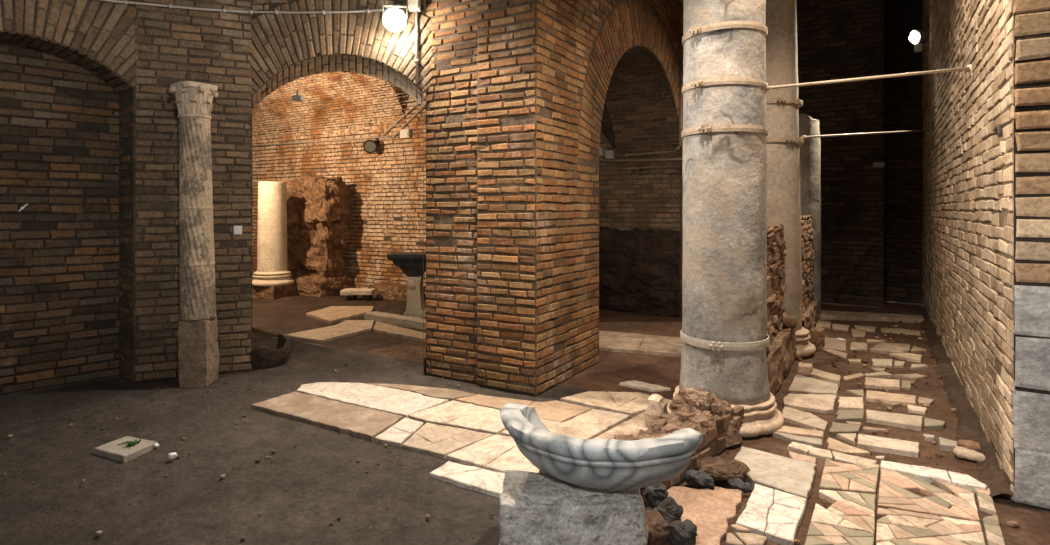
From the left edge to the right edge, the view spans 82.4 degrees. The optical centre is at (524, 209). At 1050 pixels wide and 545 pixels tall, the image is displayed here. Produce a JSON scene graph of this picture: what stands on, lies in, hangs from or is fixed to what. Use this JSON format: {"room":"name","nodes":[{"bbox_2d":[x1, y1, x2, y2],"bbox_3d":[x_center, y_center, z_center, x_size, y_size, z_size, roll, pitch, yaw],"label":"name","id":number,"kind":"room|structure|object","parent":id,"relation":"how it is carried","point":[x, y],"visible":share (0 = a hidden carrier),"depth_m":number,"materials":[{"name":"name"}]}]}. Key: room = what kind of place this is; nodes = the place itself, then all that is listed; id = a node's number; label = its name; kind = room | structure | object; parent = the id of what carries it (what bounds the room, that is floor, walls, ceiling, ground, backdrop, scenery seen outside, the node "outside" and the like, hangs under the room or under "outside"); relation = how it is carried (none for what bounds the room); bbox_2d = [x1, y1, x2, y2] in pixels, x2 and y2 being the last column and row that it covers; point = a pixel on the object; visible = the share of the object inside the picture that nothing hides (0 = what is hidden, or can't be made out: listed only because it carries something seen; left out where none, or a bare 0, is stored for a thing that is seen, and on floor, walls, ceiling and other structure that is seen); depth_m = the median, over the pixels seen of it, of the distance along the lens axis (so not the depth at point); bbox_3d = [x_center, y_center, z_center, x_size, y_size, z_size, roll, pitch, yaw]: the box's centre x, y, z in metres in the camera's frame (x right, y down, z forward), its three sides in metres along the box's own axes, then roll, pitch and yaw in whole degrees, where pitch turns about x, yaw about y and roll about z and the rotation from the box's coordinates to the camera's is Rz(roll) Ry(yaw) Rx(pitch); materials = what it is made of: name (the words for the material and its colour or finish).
{"room":"underground archaeological ruins","nodes":[
{"label":"underground archaeological ruins","id":0,"kind":"room"},
{"bbox_2d":[0,0,139,381],"bbox_3d":[-4.557,-1.400,4.883,0.406,6.000,3.123,0,0,44],"label":"wall","id":1,"kind":"structure","parent":0,"point":[98,36],"depth_m":5.43,"materials":[{"name":"brick"}]},
{"bbox_2d":[0,41,134,394],"bbox_3d":[-4.487,-0.199,4.970,0.389,3.603,2.509,0,0,44],"label":"wall niche","id":2,"kind":"object","parent":1,"relation":"in","point":[60,151],"visible":0.71,"depth_m":5.47,"materials":[{"name":"brick"}]},
{"bbox_2d":[252,66,425,295],"bbox_3d":[-3.797,-0.700,12.342,9.906,4.600,0.027,0,0,31],"label":"wall","id":3,"kind":"structure","parent":0,"point":[386,183],"depth_m":11.93,"materials":[{"name":"brick"}]},
{"bbox_2d":[252,103,425,145],"bbox_3d":[-4.392,-1.772,12.647,6.528,0.815,0.041,0,0,31],"label":"conduit","id":4,"kind":"object","parent":3,"relation":"attached to","point":[425,103],"visible":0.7,"depth_m":12.15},
{"bbox_2d":[363,138,378,152],"bbox_3d":[-2.995,-1.259,11.696,0.267,0.325,0.283,0,0,-3],"label":"spotlight","id":5,"kind":"object","parent":3,"relation":"attached to","point":[370,146],"visible":1,"depth_m":11.59,"materials":[{"name":"black metal"}]},
{"bbox_2d":[252,0,425,140],"bbox_3d":[-4.653,-2.185,10.893,9.900,1.435,3.434,0,0,31],"label":"ceiling","id":6,"kind":"structure","parent":0,"point":[335,101],"depth_m":12.11,"materials":[{"name":"brick"}]},
{"bbox_2d":[250,0,433,374],"bbox_3d":[-1.822,-1.400,6.251,2.629,6.000,0.726,0,0,6],"label":"wall","id":7,"kind":"structure","parent":0,"point":[285,48],"depth_m":5.93,"materials":[{"name":"brick"}]},
{"bbox_2d":[100,0,385,13],"bbox_3d":[-2.692,-1.921,5.739,2.677,0.134,0.489,0,0,-14],"label":"conduit","id":8,"kind":"object","parent":7,"relation":"attached to","point":[125,2],"visible":0.99,"depth_m":5.84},
{"bbox_2d":[382,5,407,31],"bbox_3d":[-1.253,-1.829,5.757,0.237,0.242,0.287,0,0,-25],"label":"floodlight","id":9,"kind":"object","parent":7,"relation":"attached to","point":[394,19],"visible":1,"depth_m":5.69,"materials":[{"name":"glass"}]},
{"bbox_2d":[408,0,420,11],"bbox_3d":[-1.065,-1.982,5.774,0.110,0.130,0.071,0,0,6],"label":"junction box","id":10,"kind":"object","parent":7,"relation":"attached to","point":[413,5],"visible":1,"depth_m":5.74,"materials":[{"name":"white plastic"}]},
{"bbox_2d":[415,11,418,83],"bbox_3d":[-1.046,-1.729,5.798,0.044,1.010,0.041,0,0,8],"label":"conduit","id":11,"kind":"object","parent":7,"relation":"attached to","point":[416,12],"visible":0.86,"depth_m":5.79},
{"bbox_2d":[426,0,535,395],"bbox_3d":[-0.438,-1.400,5.507,1.260,6.000,0.066,0,0,35],"label":"brick pillar","id":12,"kind":"structure","parent":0,"point":[481,98],"depth_m":5.45,"materials":[{"name":"brick"}]},
{"bbox_2d":[0,279,1049,544],"bbox_3d":[-3.222,1.613,8.499,17.800,0.075,13.350,0,0,31],"label":"floor","id":13,"kind":"structure","parent":0,"point":[187,507],"depth_m":3.91,"materials":[{"name":"grey soil"}]},
{"bbox_2d":[93,436,157,462],"bbox_3d":[-2.671,1.604,4.012,0.323,0.063,0.250,0,0,21],"label":"stone slab","id":14,"kind":"object","parent":13,"relation":"on","point":[117,450],"visible":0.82,"depth_m":3.96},
{"bbox_2d":[135,0,251,381],"bbox_3d":[-3.177,-1.400,5.782,0.994,6.000,0.025,0,0,-25],"label":"wall pier","id":15,"kind":"object","parent":13,"relation":"on","point":[174,45],"visible":0.81,"depth_m":5.73,"materials":[{"name":"brick"}]},
{"bbox_2d":[169,81,219,387],"bbox_3d":[-3.061,0.230,5.559,0.397,2.776,0.390,0,0,14],"label":"colonnette","id":16,"kind":"object","parent":13,"relation":"on","point":[198,351],"visible":1,"depth_m":5.44,"materials":[{"name":"stone"}]},
{"bbox_2d":[0,355,496,541],"bbox_3d":[-1.329,1.598,4.134,4.704,0.020,3.372,0,0,31],"label":"pebbles","id":17,"kind":"object","parent":13,"relation":"on","point":[99,532],"depth_m":3.82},
{"bbox_2d":[250,333,293,368],"bbox_3d":[-2.603,1.480,6.307,0.284,0.240,0.680,0,0,2],"label":"fragment","id":18,"kind":"object","parent":13,"relation":"on","point":[262,356],"visible":1,"depth_m":6.09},
{"bbox_2d":[252,182,296,298],"bbox_3d":[-4.714,0.556,11.198,0.768,2.153,0.768,0,0,7],"label":"stone column","id":19,"kind":"structure","parent":13,"relation":"on","point":[272,280],"depth_m":10.98,"materials":[{"name":"stone"}]},
{"bbox_2d":[279,173,353,296],"bbox_3d":[-4.169,0.504,11.891,1.659,2.519,1.188,0,0,25],"label":"masonry","id":20,"kind":"structure","parent":13,"relation":"on","point":[319,216],"depth_m":11.67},
{"bbox_2d":[251,391,403,440],"bbox_3d":[-1.537,1.603,4.708,1.338,0.054,0.440,0,0,31],"label":"paving slab","id":21,"kind":"object","parent":13,"relation":"on","point":[344,418],"visible":0.91,"depth_m":4.65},
{"bbox_2d":[283,320,373,342],"bbox_3d":[-2.443,1.600,7.969,0.716,0.060,1.316,0,0,26],"label":"paving slab","id":22,"kind":"object","parent":13,"relation":"on","point":[347,328],"visible":0.92,"depth_m":7.75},
{"bbox_2d":[306,306,373,323],"bbox_3d":[-2.866,1.600,9.220,0.877,0.060,1.350,0,0,16],"label":"paving slab","id":23,"kind":"object","parent":13,"relation":"on","point":[332,314],"visible":0.91,"depth_m":9.10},
{"bbox_2d":[340,288,374,299],"bbox_3d":[-3.003,1.519,10.787,0.570,0.194,0.312,0,0,-1],"label":"slab","id":24,"kind":"object","parent":13,"relation":"on","point":[351,293],"visible":1,"depth_m":10.67,"materials":[{"name":"stone"}]},
{"bbox_2d":[296,382,448,417],"bbox_3d":[-1.361,1.604,5.157,1.413,0.052,0.489,0,0,31],"label":"paving slab","id":25,"kind":"object","parent":13,"relation":"on","point":[404,403],"visible":0.8,"depth_m":5.08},
{"bbox_2d":[364,311,425,329],"bbox_3d":[-1.683,1.565,8.445,1.532,0.112,0.228,0,0,36],"label":"stone sill","id":26,"kind":"structure","parent":13,"relation":"on","point":[394,319],"depth_m":8.45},
{"bbox_2d":[369,281,424,300],"bbox_3d":[-2.352,1.520,11.037,1.161,0.330,0.504,0,0,31],"label":"stone block","id":27,"kind":"object","parent":13,"relation":"on","point":[385,290],"visible":0.57,"depth_m":10.88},
{"bbox_2d":[374,417,423,446],"bbox_3d":[-0.878,1.604,4.319,0.229,0.052,0.457,0,0,18],"label":"paving slab","id":28,"kind":"object","parent":13,"relation":"on","point":[402,431],"visible":0.87,"depth_m":4.25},
{"bbox_2d":[373,321,425,341],"bbox_3d":[-1.698,1.600,7.852,1.469,0.060,0.337,0,0,45],"label":"paving slab","id":29,"kind":"object","parent":13,"relation":"on","point":[379,327],"visible":0.92,"depth_m":7.75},
{"bbox_2d":[387,252,425,317],"bbox_3d":[-1.650,1.127,9.057,0.756,0.945,0.504,0,0,0],"label":"pedestal","id":30,"kind":"object","parent":13,"relation":"on","point":[410,263],"visible":0.81,"depth_m":8.91,"materials":[{"name":"stone"}]},
{"bbox_2d":[364,383,475,401],"bbox_3d":[-0.971,1.604,5.271,1.119,0.052,0.246,0,0,19],"label":"paving slab","id":31,"kind":"object","parent":13,"relation":"on","point":[441,393],"visible":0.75,"depth_m":5.22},
{"bbox_2d":[402,422,492,458],"bbox_3d":[-0.582,1.604,4.169,0.564,0.052,0.466,0,0,31],"label":"paving slab","id":32,"kind":"object","parent":13,"relation":"on","point":[435,440],"visible":0.88,"depth_m":4.13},
{"bbox_2d":[408,400,505,434],"bbox_3d":[-0.442,1.604,4.617,0.788,0.052,0.490,0,0,31],"label":"paving slab","id":33,"kind":"object","parent":13,"relation":"on","point":[456,414],"visible":0.73,"depth_m":4.58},
{"bbox_2d":[429,461,504,497],"bbox_3d":[-0.297,1.609,3.594,0.538,0.042,0.235,0,0,31],"label":"paving slab","id":34,"kind":"object","parent":13,"relation":"on","point":[488,482],"visible":0.79,"depth_m":3.57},
{"bbox_2d":[446,435,539,472],"bbox_3d":[-0.086,1.604,3.902,0.686,0.052,0.511,0,0,31],"label":"paving slab","id":35,"kind":"object","parent":13,"relation":"on","point":[496,453],"visible":0.56,"depth_m":3.84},
{"bbox_2d":[455,394,591,422],"bbox_3d":[-0.027,1.604,4.893,1.074,0.052,0.440,0,0,31],"label":"paving slab","id":36,"kind":"object","parent":13,"relation":"on","point":[557,411],"visible":0.62,"depth_m":4.84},
{"bbox_2d":[500,409,629,438],"bbox_3d":[0.317,1.604,4.444,0.665,0.052,0.808,0,0,31],"label":"paving slab","id":37,"kind":"object","parent":13,"relation":"on","point":[593,423],"visible":0.57,"depth_m":4.41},
{"bbox_2d":[499,469,647,544],"bbox_3d":[0.207,1.401,2.621,0.655,0.427,0.395,0,0,0],"label":"stone block","id":38,"kind":"object","parent":13,"relation":"on","point":[535,508],"visible":0.82,"depth_m":2.46,"materials":[{"name":"stone"}]},
{"bbox_2d":[500,403,702,489],"bbox_3d":[0.216,1.051,2.618,0.997,0.282,0.468,0,0,39],"label":"basin","id":39,"kind":"object","parent":38,"relation":"on","point":[611,464],"visible":1,"depth_m":2.42,"materials":[{"name":"stone"}]},
{"bbox_2d":[560,391,670,416],"bbox_3d":[0.765,1.604,5.022,0.821,0.052,0.542,0,0,31],"label":"paving slab","id":40,"kind":"object","parent":13,"relation":"on","point":[632,404],"visible":0.79,"depth_m":4.96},
{"bbox_2d":[593,412,648,438],"bbox_3d":[0.771,1.604,4.325,0.381,0.052,1.015,0,0,31],"label":"paving slab","id":41,"kind":"object","parent":13,"relation":"on","point":[633,426],"visible":0.34,"depth_m":4.33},
{"bbox_2d":[645,394,663,426],"bbox_3d":[0.946,1.473,4.374,0.120,0.254,0.144,0,0,31],"label":"upright stone","id":42,"kind":"object","parent":41,"relation":"on","point":[655,407],"visible":0.72,"depth_m":4.33,"materials":[{"name":"stone"}]},
{"bbox_2d":[599,330,681,356],"bbox_3d":[1.363,1.600,7.192,1.246,0.060,0.958,0,0,19],"label":"paving slab","id":43,"kind":"object","parent":13,"relation":"on","point":[610,341],"visible":0.71,"depth_m":7.06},
{"bbox_2d":[619,380,670,391],"bbox_3d":[1.088,1.609,5.443,0.441,0.042,0.160,0,0,40],"label":"paving slab","id":44,"kind":"object","parent":13,"relation":"on","point":[634,384],"visible":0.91,"depth_m":5.42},
{"bbox_2d":[643,483,668,508],"bbox_3d":[0.684,1.510,3.135,0.129,0.159,0.118,0,0,9],"label":"stone","id":45,"kind":"object","parent":13,"relation":"on","point":[655,494],"visible":0.66,"depth_m":3.10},
{"bbox_2d":[645,510,670,544],"bbox_3d":[0.603,1.508,2.822,0.170,0.163,0.146,0,0,-22],"label":"stone","id":46,"kind":"object","parent":13,"relation":"on","point":[658,528],"visible":0.63,"depth_m":2.78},
{"bbox_2d":[653,496,683,523],"bbox_3d":[0.714,1.514,2.975,0.146,0.151,0.137,0,0,31],"label":"stone","id":47,"kind":"object","parent":13,"relation":"on","point":[668,508],"visible":0.6,"depth_m":2.94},
{"bbox_2d":[614,387,743,505],"bbox_3d":[0.985,1.439,3.826,0.585,0.363,1.374,0,0,31],"label":"rock","id":48,"kind":"object","parent":13,"relation":"on","point":[699,410],"visible":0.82,"depth_m":3.97,"materials":[{"name":"stone"}]},
{"bbox_2d":[669,519,696,544],"bbox_3d":[0.736,1.521,2.799,0.143,0.138,0.132,0,0,-33],"label":"stone","id":49,"kind":"object","parent":13,"relation":"on","point":[685,532],"visible":0.98,"depth_m":2.76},
{"bbox_2d":[684,470,714,489],"bbox_3d":[1.003,1.548,3.445,0.184,0.083,0.116,0,0,31],"label":"stone","id":50,"kind":"object","parent":13,"relation":"on","point":[694,478],"visible":0.99,"depth_m":3.42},
{"bbox_2d":[696,456,750,481],"bbox_3d":[1.175,1.529,3.546,0.303,0.122,0.229,0,0,0],"label":"stone","id":51,"kind":"object","parent":13,"relation":"on","point":[717,467],"visible":0.91,"depth_m":3.50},
{"bbox_2d":[667,0,783,437],"bbox_3d":[1.533,-1.100,4.621,0.849,5.400,0.853,0,0,-16],"label":"stone column","id":52,"kind":"structure","parent":13,"relation":"on","point":[724,337],"depth_m":4.35,"materials":[{"name":"stone"}]},
{"bbox_2d":[767,64,971,90],"bbox_3d":[2.666,-1.032,4.727,1.773,0.256,0.062,0,0,-3],"label":"rod","id":53,"kind":"object","parent":52,"relation":"attached to","point":[967,68],"visible":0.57,"depth_m":4.72,"materials":[{"name":"metal"}]},
{"bbox_2d":[726,533,743,544],"bbox_3d":[1.013,1.607,2.899,0.083,0.046,0.099,0,0,17],"label":"fragment","id":54,"kind":"object","parent":13,"relation":"on","point":[731,539],"visible":1,"depth_m":2.88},
{"bbox_2d":[727,478,751,492],"bbox_3d":[1.213,1.562,3.409,0.061,0.057,0.148,0,0,-42],"label":"stone","id":55,"kind":"object","parent":13,"relation":"on","point":[735,483],"visible":1,"depth_m":3.39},
{"bbox_2d":[730,524,750,532],"bbox_3d":[1.073,1.607,2.995,0.042,0.046,0.093,0,0,-36],"label":"fragment","id":56,"kind":"object","parent":13,"relation":"on","point":[737,528],"visible":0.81,"depth_m":2.99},
{"bbox_2d":[735,532,767,544],"bbox_3d":[1.108,1.607,2.902,0.136,0.046,0.114,0,0,-7],"label":"fragment","id":57,"kind":"object","parent":13,"relation":"on","point":[747,538],"visible":0.9,"depth_m":2.89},
{"bbox_2d":[736,484,806,544],"bbox_3d":[1.304,1.602,3.156,0.282,0.056,0.544,0,0,31],"label":"paving slab","id":58,"kind":"object","parent":13,"relation":"on","point":[779,521],"visible":0.97,"depth_m":3.10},
{"bbox_2d":[734,446,816,502],"bbox_3d":[1.492,1.600,3.640,0.470,0.060,0.553,0,0,31],"label":"paving slab","id":59,"kind":"object","parent":13,"relation":"on","point":[773,471],"visible":0.8,"depth_m":3.59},
{"bbox_2d":[767,224,796,394],"bbox_3d":[2.231,0.872,5.690,0.442,1.465,1.975,0,0,31],"label":"brick wall","id":60,"kind":"structure","parent":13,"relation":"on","point":[782,347],"depth_m":5.78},
{"bbox_2d":[783,316,797,327],"bbox_3d":[2.746,1.157,6.213,0.148,0.125,0.184,0,0,31],"label":"stone","id":61,"kind":"object","parent":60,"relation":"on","point":[788,321],"visible":1,"depth_m":6.14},
{"bbox_2d":[766,0,815,357],"bbox_3d":[2.855,-1.200,6.865,0.853,5.600,0.857,0,0,-16],"label":"stone column","id":62,"kind":"structure","parent":13,"relation":"on","point":[783,206],"depth_m":6.61,"materials":[{"name":"beige stone"}]},
{"bbox_2d":[772,432,821,448],"bbox_3d":[1.886,1.604,4.167,0.326,0.052,0.110,0,0,31],"label":"paving slab","id":63,"kind":"object","parent":13,"relation":"on","point":[815,442],"visible":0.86,"depth_m":4.14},
{"bbox_2d":[771,426,822,440],"bbox_3d":[1.948,1.604,4.290,0.336,0.052,0.142,0,0,25],"label":"paving slab","id":64,"kind":"object","parent":13,"relation":"on","point":[803,432],"visible":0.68,"depth_m":4.27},
{"bbox_2d":[788,442,812,454],"bbox_3d":[1.849,1.607,4.024,0.140,0.046,0.119,0,0,41],"label":"fragment","id":65,"kind":"object","parent":13,"relation":"on","point":[796,447],"visible":0.81,"depth_m":4.00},
{"bbox_2d":[789,451,815,463],"bbox_3d":[1.775,1.607,3.849,0.184,0.046,0.114,0,0,37],"label":"fragment","id":66,"kind":"object","parent":13,"relation":"on","point":[792,455],"visible":0.61,"depth_m":3.84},
{"bbox_2d":[782,406,827,433],"bbox_3d":[2.130,1.604,4.576,0.261,0.052,0.470,0,0,-34],"label":"paving slab","id":67,"kind":"object","parent":13,"relation":"on","point":[808,420],"visible":0.86,"depth_m":4.53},
{"bbox_2d":[783,394,836,413],"bbox_3d":[2.375,1.604,5.014,0.386,0.052,0.494,0,0,31],"label":"paving slab","id":68,"kind":"object","parent":13,"relation":"on","point":[820,403],"visible":0.88,"depth_m":4.92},
{"bbox_2d":[799,113,820,313],"bbox_3d":[4.161,0.074,9.099,0.599,3.012,0.603,0,0,31],"label":"stone column","id":69,"kind":"structure","parent":13,"relation":"on","point":[810,150],"depth_m":8.82,"materials":[{"name":"stone"}]},
{"bbox_2d":[801,215,818,334],"bbox_3d":[3.599,0.830,7.927,0.422,1.577,1.872,0,0,31],"label":"ruined wall","id":70,"kind":"structure","parent":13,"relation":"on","point":[810,315],"depth_m":7.91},
{"bbox_2d":[789,374,837,396],"bbox_3d":[2.621,1.604,5.424,0.383,0.052,0.589,0,0,31],"label":"paving slab","id":71,"kind":"object","parent":13,"relation":"on","point":[800,384],"visible":0.91,"depth_m":5.37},
{"bbox_2d":[796,368,840,385],"bbox_3d":[2.801,1.590,5.714,0.202,0.080,0.538,0,0,-26],"label":"paving slab","id":72,"kind":"object","parent":13,"relation":"on","point":[818,374],"visible":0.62,"depth_m":5.62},
{"bbox_2d":[797,362,812,375],"bbox_3d":[2.699,1.540,5.787,0.142,0.121,0.179,0,0,31],"label":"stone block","id":73,"kind":"object","parent":72,"relation":"on","point":[804,369],"visible":0.95,"depth_m":5.72,"materials":[{"name":"stone"}]},
{"bbox_2d":[809,447,832,459],"bbox_3d":[1.938,1.607,3.927,0.141,0.046,0.132,0,0,31],"label":"fragment","id":74,"kind":"object","parent":13,"relation":"on","point":[819,453],"visible":0.77,"depth_m":3.90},
{"bbox_2d":[817,337,845,352],"bbox_3d":[3.646,1.604,7.151,0.350,0.052,0.722,0,0,31],"label":"paving slab","id":75,"kind":"object","parent":13,"relation":"on","point":[830,343],"visible":0.59,"depth_m":6.99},
{"bbox_2d":[809,326,824,347],"bbox_3d":[3.402,1.481,6.989,0.166,0.238,0.222,0,0,31],"label":"lump","id":76,"kind":"object","parent":75,"relation":"on","point":[817,334],"visible":0.87,"depth_m":6.91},
{"bbox_2d":[822,349,846,360],"bbox_3d":[3.482,1.607,6.636,0.163,0.046,0.468,0,0,-5],"label":"fragment","id":77,"kind":"object","parent":13,"relation":"on","point":[843,356],"visible":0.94,"depth_m":6.62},
{"bbox_2d":[830,422,860,434],"bbox_3d":[2.322,1.607,4.352,0.196,0.046,0.258,0,0,31],"label":"fragment","id":78,"kind":"object","parent":13,"relation":"on","point":[837,428],"visible":0.84,"depth_m":4.35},
{"bbox_2d":[837,433,856,445],"bbox_3d":[2.254,1.607,4.208,0.123,0.046,0.196,0,0,31],"label":"fragment","id":79,"kind":"object","parent":13,"relation":"on","point":[850,438],"visible":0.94,"depth_m":4.20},
{"bbox_2d":[827,437,869,456],"bbox_3d":[2.113,1.607,4.016,0.174,0.046,0.299,0,0,-28],"label":"fragment","id":80,"kind":"object","parent":13,"relation":"on","point":[833,445],"visible":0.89,"depth_m":3.98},
{"bbox_2d":[836,410,863,421],"bbox_3d":[2.528,1.607,4.662,0.182,0.046,0.350,0,0,31],"label":"fragment","id":81,"kind":"object","parent":13,"relation":"on","point":[843,415],"visible":0.85,"depth_m":4.62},
{"bbox_2d":[838,397,863,409],"bbox_3d":[2.694,1.607,4.961,0.188,0.046,0.385,0,0,31],"label":"fragment","id":82,"kind":"object","parent":13,"relation":"on","point":[845,403],"visible":0.89,"depth_m":4.91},
{"bbox_2d":[843,373,864,382],"bbox_3d":[3.118,1.607,5.718,0.390,0.046,0.088,0,0,-31],"label":"fragment","id":83,"kind":"object","parent":13,"relation":"on","point":[855,377],"visible":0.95,"depth_m":5.69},
{"bbox_2d":[832,451,876,468],"bbox_3d":[2.083,1.604,3.807,0.264,0.052,0.125,0,0,37],"label":"paving slab","id":84,"kind":"object","parent":13,"relation":"on","point":[839,457],"visible":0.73,"depth_m":3.79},
{"bbox_2d":[850,342,867,351],"bbox_3d":[3.889,1.607,6.991,0.179,0.046,0.498,0,0,31],"label":"fragment","id":85,"kind":"object","parent":13,"relation":"on","point":[858,346],"visible":0.91,"depth_m":6.96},
{"bbox_2d":[851,329,866,338],"bbox_3d":[4.295,1.607,7.725,0.190,0.046,0.570,0,0,31],"label":"fragment","id":86,"kind":"object","parent":13,"relation":"on","point":[856,333],"visible":0.88,"depth_m":7.70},
{"bbox_2d":[714,319,1019,543],"bbox_3d":[3.099,1.597,5.543,1.538,0.027,8.316,0,0,31],"label":"corridor grit","id":87,"kind":"object","parent":13,"relation":"on","point":[1009,523],"visible":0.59,"depth_m":5.29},
{"bbox_2d":[819,310,923,322],"bbox_3d":[5.082,1.590,8.848,1.515,0.080,0.499,0,0,18],"label":"stone threshold","id":88,"kind":"object","parent":13,"relation":"on","point":[830,315],"visible":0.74,"depth_m":8.77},
{"bbox_2d":[864,371,892,377],"bbox_3d":[3.396,1.607,5.816,0.288,0.046,0.122,0,0,-8],"label":"fragment","id":89,"kind":"object","parent":13,"relation":"on","point":[882,374],"visible":0.84,"depth_m":5.77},
{"bbox_2d":[864,377,899,389],"bbox_3d":[3.282,1.604,5.511,0.285,0.052,0.332,0,0,31],"label":"paving slab","id":90,"kind":"object","parent":13,"relation":"on","point":[874,383],"visible":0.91,"depth_m":5.46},
{"bbox_2d":[871,358,892,367],"bbox_3d":[3.723,1.607,6.253,0.197,0.046,0.362,0,0,31],"label":"fragment","id":91,"kind":"object","parent":13,"relation":"on","point":[876,363],"visible":0.92,"depth_m":6.23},
{"bbox_2d":[857,434,918,457],"bbox_3d":[2.450,1.600,4.047,0.362,0.060,0.227,0,0,31],"label":"paving slab","id":92,"kind":"object","parent":13,"relation":"on","point":[867,442],"visible":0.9,"depth_m":4.01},
{"bbox_2d":[869,342,909,353],"bbox_3d":[4.214,1.604,6.927,0.409,0.052,0.542,0,0,31],"label":"paving slab","id":93,"kind":"object","parent":13,"relation":"on","point":[883,347],"visible":0.91,"depth_m":6.84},
{"bbox_2d":[866,390,915,405],"bbox_3d":[3.097,1.604,5.078,0.367,0.052,0.272,0,0,31],"label":"paving slab","id":94,"kind":"object","parent":13,"relation":"on","point":[871,396],"visible":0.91,"depth_m":5.05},
{"bbox_2d":[866,410,922,430],"bbox_3d":[2.808,1.602,4.562,0.376,0.056,0.266,0,0,31],"label":"paving slab","id":95,"kind":"object","parent":13,"relation":"on","point":[912,422],"visible":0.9,"depth_m":4.51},
{"bbox_2d":[880,328,920,335],"bbox_3d":[4.945,1.607,7.909,0.458,0.046,0.298,0,0,31],"label":"fragment","id":96,"kind":"object","parent":13,"relation":"on","point":[883,330],"visible":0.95,"depth_m":7.86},
{"bbox_2d":[889,353,921,362],"bbox_3d":[4.166,1.607,6.543,0.280,0.046,0.321,0,0,-44],"label":"fragment","id":97,"kind":"object","parent":13,"relation":"on","point":[911,357],"visible":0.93,"depth_m":6.49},
{"bbox_2d":[894,374,926,380],"bbox_3d":[3.701,1.607,5.731,0.290,0.046,0.139,0,0,-8],"label":"fragment","id":98,"kind":"object","parent":13,"relation":"on","point":[915,377],"visible":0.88,"depth_m":5.72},
{"bbox_2d":[907,405,926,414],"bbox_3d":[3.138,1.607,4.796,0.137,0.046,0.138,0,0,31],"label":"fragment","id":99,"kind":"object","parent":13,"relation":"on","point":[911,408],"visible":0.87,"depth_m":4.77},
{"bbox_2d":[880,460,986,492],"bbox_3d":[2.424,1.597,3.579,0.524,0.065,0.164,0,0,31],"label":"paving slab","id":100,"kind":"object","parent":13,"relation":"on","point":[927,474],"visible":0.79,"depth_m":3.55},
{"bbox_2d":[924,418,945,429],"bbox_3d":[3.047,1.607,4.458,0.143,0.046,0.216,0,0,31],"label":"fragment","id":101,"kind":"object","parent":13,"relation":"on","point":[929,424],"visible":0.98,"depth_m":4.43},
{"bbox_2d":[938,437,956,451],"bbox_3d":[2.867,1.600,4.062,0.108,0.060,0.167,0,0,31],"label":"stone fragment","id":102,"kind":"object","parent":13,"relation":"on","point":[945,444],"depth_m":4.02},
{"bbox_2d":[916,306,1013,496],"bbox_3d":[4.441,1.565,6.436,0.158,0.110,7.300,0,0,31],"label":"floor","id":103,"kind":"structure","parent":13,"relation":"on","point":[969,427],"depth_m":4.54,"materials":[{"name":"soil"}]},
{"bbox_2d":[957,439,979,449],"bbox_3d":[2.962,1.574,4.000,0.134,0.053,0.110,0,0,31],"label":"brick","id":104,"kind":"object","parent":13,"relation":"on","point":[969,444],"visible":0.69,"depth_m":3.99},
{"bbox_2d":[953,446,985,461],"bbox_3d":[2.858,1.570,3.859,0.174,0.059,0.107,0,0,31],"label":"flat stone","id":105,"kind":"object","parent":13,"relation":"on","point":[960,452],"visible":0.96,"depth_m":3.84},
{"bbox_2d":[601,103,615,152],"bbox_3d":[0.262,-1.389,8.477,1.020,1.421,3.180,0,0,31],"label":"ceiling","id":106,"kind":"structure","parent":0,"point":[606,125],"depth_m":9.47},
{"bbox_2d":[536,0,682,394],"bbox_3d":[1.441,-1.400,8.462,1.070,6.000,7.046,0,0,31],"label":"wall","id":107,"kind":"structure","parent":0,"point":[624,55],"depth_m":6.00,"materials":[{"name":"brick"}]},
{"bbox_2d":[599,227,679,316],"bbox_3d":[1.452,0.936,9.489,2.000,1.328,0.116,0,0,31],"label":"wall","id":108,"kind":"structure","parent":0,"point":[639,269],"depth_m":9.28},
{"bbox_2d":[599,129,679,315],"bbox_3d":[1.471,-0.350,9.559,2.006,3.900,0.025,0,0,31],"label":"wall","id":109,"kind":"structure","parent":0,"point":[626,202],"depth_m":9.38,"materials":[{"name":"brick"}]},
{"bbox_2d":[599,156,682,161],"bbox_3d":[1.816,-0.805,9.318,1.470,0.127,0.054,0,0,31],"label":"conduit","id":110,"kind":"object","parent":109,"relation":"attached to","point":[600,158],"visible":0.88,"depth_m":9.32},
{"bbox_2d":[615,60,682,156],"bbox_3d":[1.923,-1.523,9.233,1.153,1.371,0.223,0,0,42],"label":"conduit","id":111,"kind":"object","parent":109,"relation":"attached to","point":[680,84],"visible":1,"depth_m":8.82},
{"bbox_2d":[796,0,922,306],"bbox_3d":[5.240,-1.400,10.718,3.212,6.000,0.722,0,0,31],"label":"wall","id":112,"kind":"structure","parent":0,"point":[871,217],"depth_m":10.26,"materials":[{"name":"brick"}]},
{"bbox_2d":[805,458,1004,544],"bbox_3d":[1.969,1.611,3.104,0.848,0.062,1.402,0,0,31],"label":"floor","id":113,"kind":"structure","parent":0,"point":[904,517],"depth_m":3.14,"materials":[{"name":"stone"}]},
{"bbox_2d":[922,0,1014,501],"bbox_3d":[4.742,-1.397,6.796,0.023,6.005,8.188,0,0,31],"label":"wall","id":114,"kind":"structure","parent":0,"point":[968,261],"depth_m":4.64,"materials":[{"name":"brick"}]},
{"bbox_2d":[800,128,929,138],"bbox_3d":[4.498,-0.989,7.771,3.359,0.402,0.062,0,0,-35],"label":"rod","id":115,"kind":"object","parent":114,"relation":"attached to","point":[928,129],"visible":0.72,"depth_m":7.58,"materials":[{"name":"metal"}]},
{"bbox_2d":[909,29,928,52],"bbox_3d":[5.884,-2.525,8.945,0.237,0.349,0.219,0,0,-8],"label":"floodlight","id":116,"kind":"object","parent":114,"relation":"attached to","point":[915,36],"visible":0.99,"depth_m":8.89,"materials":[{"name":"glass"}]},
{"bbox_2d":[1013,0,1049,509],"bbox_3d":[3.221,-1.400,2.936,1.304,6.000,0.035,0,0,31],"label":"wall","id":117,"kind":"structure","parent":0,"point":[1031,394],"depth_m":3.23,"materials":[{"name":"brick"}]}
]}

